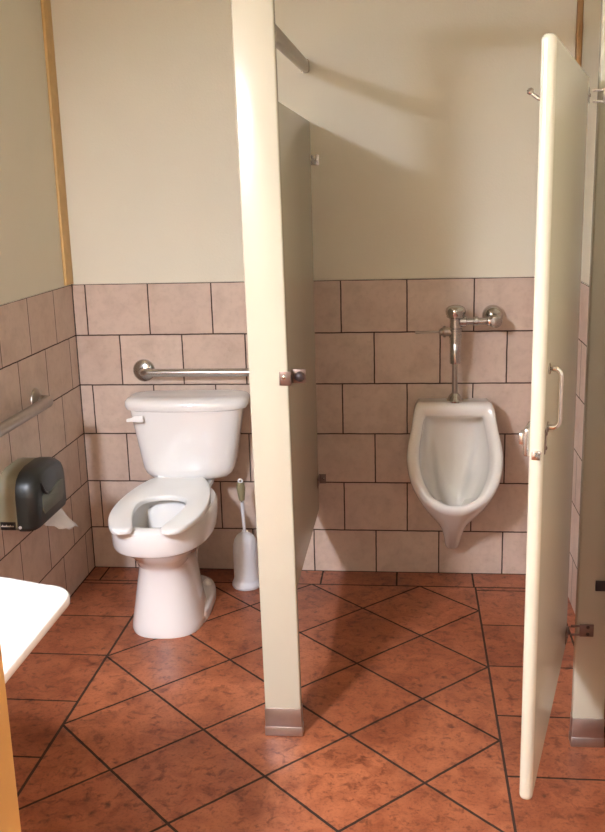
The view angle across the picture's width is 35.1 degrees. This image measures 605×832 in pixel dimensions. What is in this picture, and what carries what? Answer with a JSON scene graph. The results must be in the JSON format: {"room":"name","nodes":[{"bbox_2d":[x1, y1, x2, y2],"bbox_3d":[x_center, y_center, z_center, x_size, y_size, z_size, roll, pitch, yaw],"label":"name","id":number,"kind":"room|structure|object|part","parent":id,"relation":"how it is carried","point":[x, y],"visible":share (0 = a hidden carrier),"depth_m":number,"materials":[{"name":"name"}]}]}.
{"room":"public restroom","nodes":[
{"label":"public restroom","id":0,"kind":"room"},
{"bbox_2d":[0,0,94,595],"bbox_3d":[-1.229,-0.004,1.738,0.128,2.500,4.404,0,13,6],"label":"wall","id":1,"kind":"structure","parent":0,"point":[38,338],"depth_m":3.47,"materials":[{"name":"beige paint"}]},
{"bbox_2d":[0,388,52,437],"bbox_3d":[-0.992,0.066,2.967,0.076,0.092,1.142,0,13,6],"label":"grab bar","id":2,"kind":"object","parent":1,"relation":"attached to","point":[40,403],"visible":1,"depth_m":3.25,"materials":[{"name":"metal"}]},
{"bbox_2d":[0,457,65,531],"bbox_3d":[-0.920,0.256,3.285,0.145,0.202,0.296,0,13,6],"label":"dispenser","id":3,"kind":"object","parent":1,"relation":"attached to","point":[32,490],"visible":1,"depth_m":3.17,"materials":[{"name":"grey plastic"}]},
{"bbox_3d":[-0.977,0.365,3.171,0.052,0.028,0.004,0,13,6],"label":"label plate","id":4,"kind":"part","parent":3,"relation":"part of","materials":[{"name":"black plastic"}]},
{"bbox_2d":[43,508,77,529],"bbox_3d":[-0.888,0.385,3.397,0.045,0.100,0.247,3,14,20],"label":"toilet paper","id":5,"kind":"object","parent":3,"relation":"hanging from","point":[60,520],"visible":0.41,"depth_m":3.43,"materials":[{"name":"white paper"}]},
{"bbox_2d":[0,577,69,683],"bbox_3d":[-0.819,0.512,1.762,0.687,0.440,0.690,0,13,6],"label":"countertop","id":6,"kind":"structure","parent":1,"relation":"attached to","point":[28,610],"depth_m":1.80,"materials":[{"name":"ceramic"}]},
{"bbox_2d":[40,0,72,285],"bbox_3d":[-0.950,-1.124,3.674,0.012,1.232,0.079,0,13,6],"label":"trim","id":7,"kind":"structure","parent":1,"relation":"attached to","point":[45,4],"depth_m":3.68,"materials":[{"name":"brown wood"}]},
{"bbox_2d":[5,566,604,831],"bbox_3d":[-0.155,1.153,1.946,1.965,0.005,4.300,0,13,6],"label":"floor","id":8,"kind":"structure","parent":0,"point":[412,682],"depth_m":2.89,"materials":[{"name":"tile"}]},
{"bbox_2d":[108,389,249,638],"bbox_3d":[-0.466,0.362,3.598,0.492,0.787,0.804,-1,13,4],"label":"toilet","id":9,"kind":"object","parent":8,"relation":"on","point":[188,440],"visible":1,"depth_m":3.59,"materials":[{"name":"white ceramic"}]},
{"bbox_3d":[-0.650,0.010,3.708,0.064,0.026,0.027,-1,13,4],"label":"flush lever","id":10,"kind":"part","parent":9,"relation":"part of","materials":[{"name":"white plastic"}]},
{"bbox_3d":[-0.510,0.320,3.498,0.340,0.021,0.625,-1,13,4],"label":"seat","id":11,"kind":"part","parent":9,"relation":"part of","materials":[{"name":"white plastic"}]},
{"bbox_3d":[-0.452,0.102,3.825,0.448,0.288,0.200,-1,13,4],"label":"tank","id":12,"kind":"part","parent":9,"relation":"part of","materials":[{"name":"white ceramic"}]},
{"bbox_3d":[-0.456,-0.062,3.787,0.492,0.049,0.226,-1,13,4],"label":"tank lid","id":13,"kind":"part","parent":9,"relation":"part of","materials":[{"name":"white ceramic"}]},
{"bbox_2d":[232,530,258,590],"bbox_3d":[-0.229,0.576,3.862,0.120,0.238,0.120,0,13,6],"label":"brush holder","id":14,"kind":"object","parent":8,"relation":"on","point":[245,551],"visible":0.91,"depth_m":3.83,"materials":[{"name":"white plastic"}]},
{"bbox_2d":[236,478,245,530],"bbox_3d":[-0.232,0.458,3.834,0.056,0.435,0.056,0,13,6],"label":"toilet brush","id":15,"kind":"object","parent":14,"relation":"in","point":[240,487],"visible":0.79,"depth_m":3.79,"materials":[{"name":"white plastic"}]},
{"bbox_2d":[231,0,303,735],"bbox_3d":[-0.090,-0.095,2.586,0.112,2.125,0.040,-1,13,7],"label":"pilaster","id":16,"kind":"object","parent":8,"relation":"on","point":[253,21],"visible":1,"depth_m":2.55,"materials":[{"name":"beige metal"}]},
{"bbox_2d":[275,24,309,73],"bbox_3d":[-0.037,-1.137,2.974,0.033,0.097,1.218,0,13,5],"label":"rail","id":17,"kind":"object","parent":16,"relation":"attached to","point":[284,45],"visible":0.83,"depth_m":2.89,"materials":[{"name":"metal"}]},
{"bbox_2d":[301,59,309,73],"bbox_3d":[0.010,-1.297,3.544,0.034,0.051,0.032,0,13,6],"label":"socket","id":18,"kind":"object","parent":17,"relation":"attached to","point":[308,71],"depth_m":3.54,"materials":[{"name":"beige metal"}]},
{"bbox_2d":[279,369,305,385],"bbox_3d":[-0.028,-0.105,2.578,0.076,0.038,0.031,-9,15,-27],"label":"latch","id":19,"kind":"object","parent":16,"relation":"attached to","point":[295,375],"depth_m":2.57,"materials":[{"name":"metal"}]},
{"bbox_2d":[278,102,318,585],"bbox_3d":[-0.029,-0.221,3.190,0.025,1.537,1.200,0,13,6],"label":"partition panel","id":20,"kind":"object","parent":16,"relation":"attached to","point":[295,149],"visible":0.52,"depth_m":3.27,"materials":[{"name":"beige metal"}]},
{"bbox_2d":[569,0,604,747],"bbox_3d":[0.777,-0.095,2.487,0.106,2.125,0.043,0,13,6],"label":"pilaster","id":21,"kind":"object","parent":8,"relation":"on","point":[587,719],"depth_m":2.55,"materials":[{"name":"beige metal"}]},
{"bbox_2d":[518,33,590,799],"bbox_3d":[0.562,-0.013,2.144,0.098,1.495,0.760,3,14,20],"label":"door","id":22,"kind":"structure","parent":21,"relation":"attached to","point":[547,438],"depth_m":1.92,"materials":[{"name":"beige metal"}]},
{"bbox_3d":[0.465,0.048,1.820,0.005,0.048,0.022,3,14,20],"label":"latch plate","id":23,"kind":"part","parent":22,"relation":"part of","materials":[{"name":"metal"}]},
{"bbox_3d":[0.482,-0.034,1.819,0.028,0.136,0.022,3,14,20],"label":"pull handle","id":24,"kind":"part","parent":22,"relation":"part of","materials":[{"name":"silver metal"}]},
{"bbox_3d":[0.771,0.592,2.634,0.062,0.036,0.007,0,13,6],"label":"hinge bracket","id":25,"kind":"part","parent":21,"relation":"part of","materials":[{"name":"silver metal"}]},
{"bbox_3d":[0.734,-0.775,2.309,0.062,0.036,0.007,0,13,6],"label":"hinge bracket","id":26,"kind":"part","parent":21,"relation":"part of","materials":[{"name":"silver metal"}]},
{"bbox_2d":[595,581,604,590],"bbox_3d":[0.818,0.463,2.599,0.040,0.030,0.006,0,13,6],"label":"plate","id":27,"kind":"object","parent":21,"relation":"attached to","point":[600,585],"visible":1,"depth_m":2.60,"materials":[{"name":"metal"}]},
{"bbox_2d":[50,0,576,573],"bbox_3d":[0.050,-0.530,3.804,2.210,2.500,0.120,0,13,6],"label":"wall","id":28,"kind":"structure","parent":0,"point":[423,119],"depth_m":3.70,"materials":[{"name":"beige paint"}]},
{"bbox_2d":[133,359,248,380],"bbox_3d":[-0.360,-0.178,3.835,0.677,0.092,0.074,0,13,6],"label":"grab bar","id":29,"kind":"object","parent":28,"relation":"attached to","point":[143,369],"visible":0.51,"depth_m":3.82,"materials":[{"name":"silver metal"}]},
{"bbox_2d":[309,154,318,164],"bbox_3d":[0.045,-0.967,3.600,0.030,0.040,0.072,0,13,6],"label":"bracket","id":30,"kind":"object","parent":28,"relation":"attached to","point":[314,158],"visible":1,"depth_m":3.63,"materials":[{"name":"silver metal"}]},
{"bbox_2d":[317,474,325,487],"bbox_3d":[0.079,0.266,3.893,0.030,0.040,0.072,0,13,6],"label":"bracket","id":31,"kind":"object","parent":28,"relation":"attached to","point":[321,478],"visible":1,"depth_m":3.92,"materials":[{"name":"metal"}]},
{"bbox_2d":[407,398,502,548],"bbox_3d":[0.585,0.263,3.688,0.362,0.623,0.356,0,13,6],"label":"urinal","id":32,"kind":"object","parent":28,"relation":"attached to","point":[455,452],"visible":0.98,"depth_m":3.73,"materials":[{"name":"ceramic"}]},
{"bbox_2d":[415,305,502,402],"bbox_3d":[0.602,-0.245,3.668,0.338,0.374,0.156,0,13,6],"label":"valve","id":33,"kind":"object","parent":28,"relation":"attached to","point":[492,315],"visible":1,"depth_m":3.60,"materials":[{"name":"silver metal"}]},
{"bbox_3d":[0.496,-0.319,3.621,0.137,0.044,0.044,0,13,6],"label":"handle","id":34,"kind":"part","parent":33,"relation":"part of","materials":[{"name":"metal"}]},
{"bbox_2d":[568,0,600,612],"bbox_3d":[0.844,-0.005,1.505,0.120,2.500,4.404,0,13,6],"label":"wall","id":35,"kind":"structure","parent":0,"point":[590,39],"depth_m":3.35,"materials":[{"name":"beige paint"}]},
{"bbox_2d":[575,0,583,65],"bbox_3d":[0.998,-1.131,3.478,0.020,1.232,0.034,0,13,6],"label":"trim","id":36,"kind":"structure","parent":35,"relation":"attached to","point":[580,3],"depth_m":3.41,"materials":[{"name":"brown wood"}]},
{"bbox_3d":[-0.426,0.482,-0.462,1.973,2.470,0.100,0,13,6],"label":"wall","id":37,"kind":"structure","parent":0,"visible":0},
{"bbox_2d":[0,641,20,831],"bbox_3d":[-0.260,0.539,0.123,0.114,2.020,0.960,0,13,6],"label":"door","id":38,"kind":"structure","parent":37,"relation":"in","point":[9,809],"depth_m":0.51,"materials":[{"name":"brown wood"}]}
]}

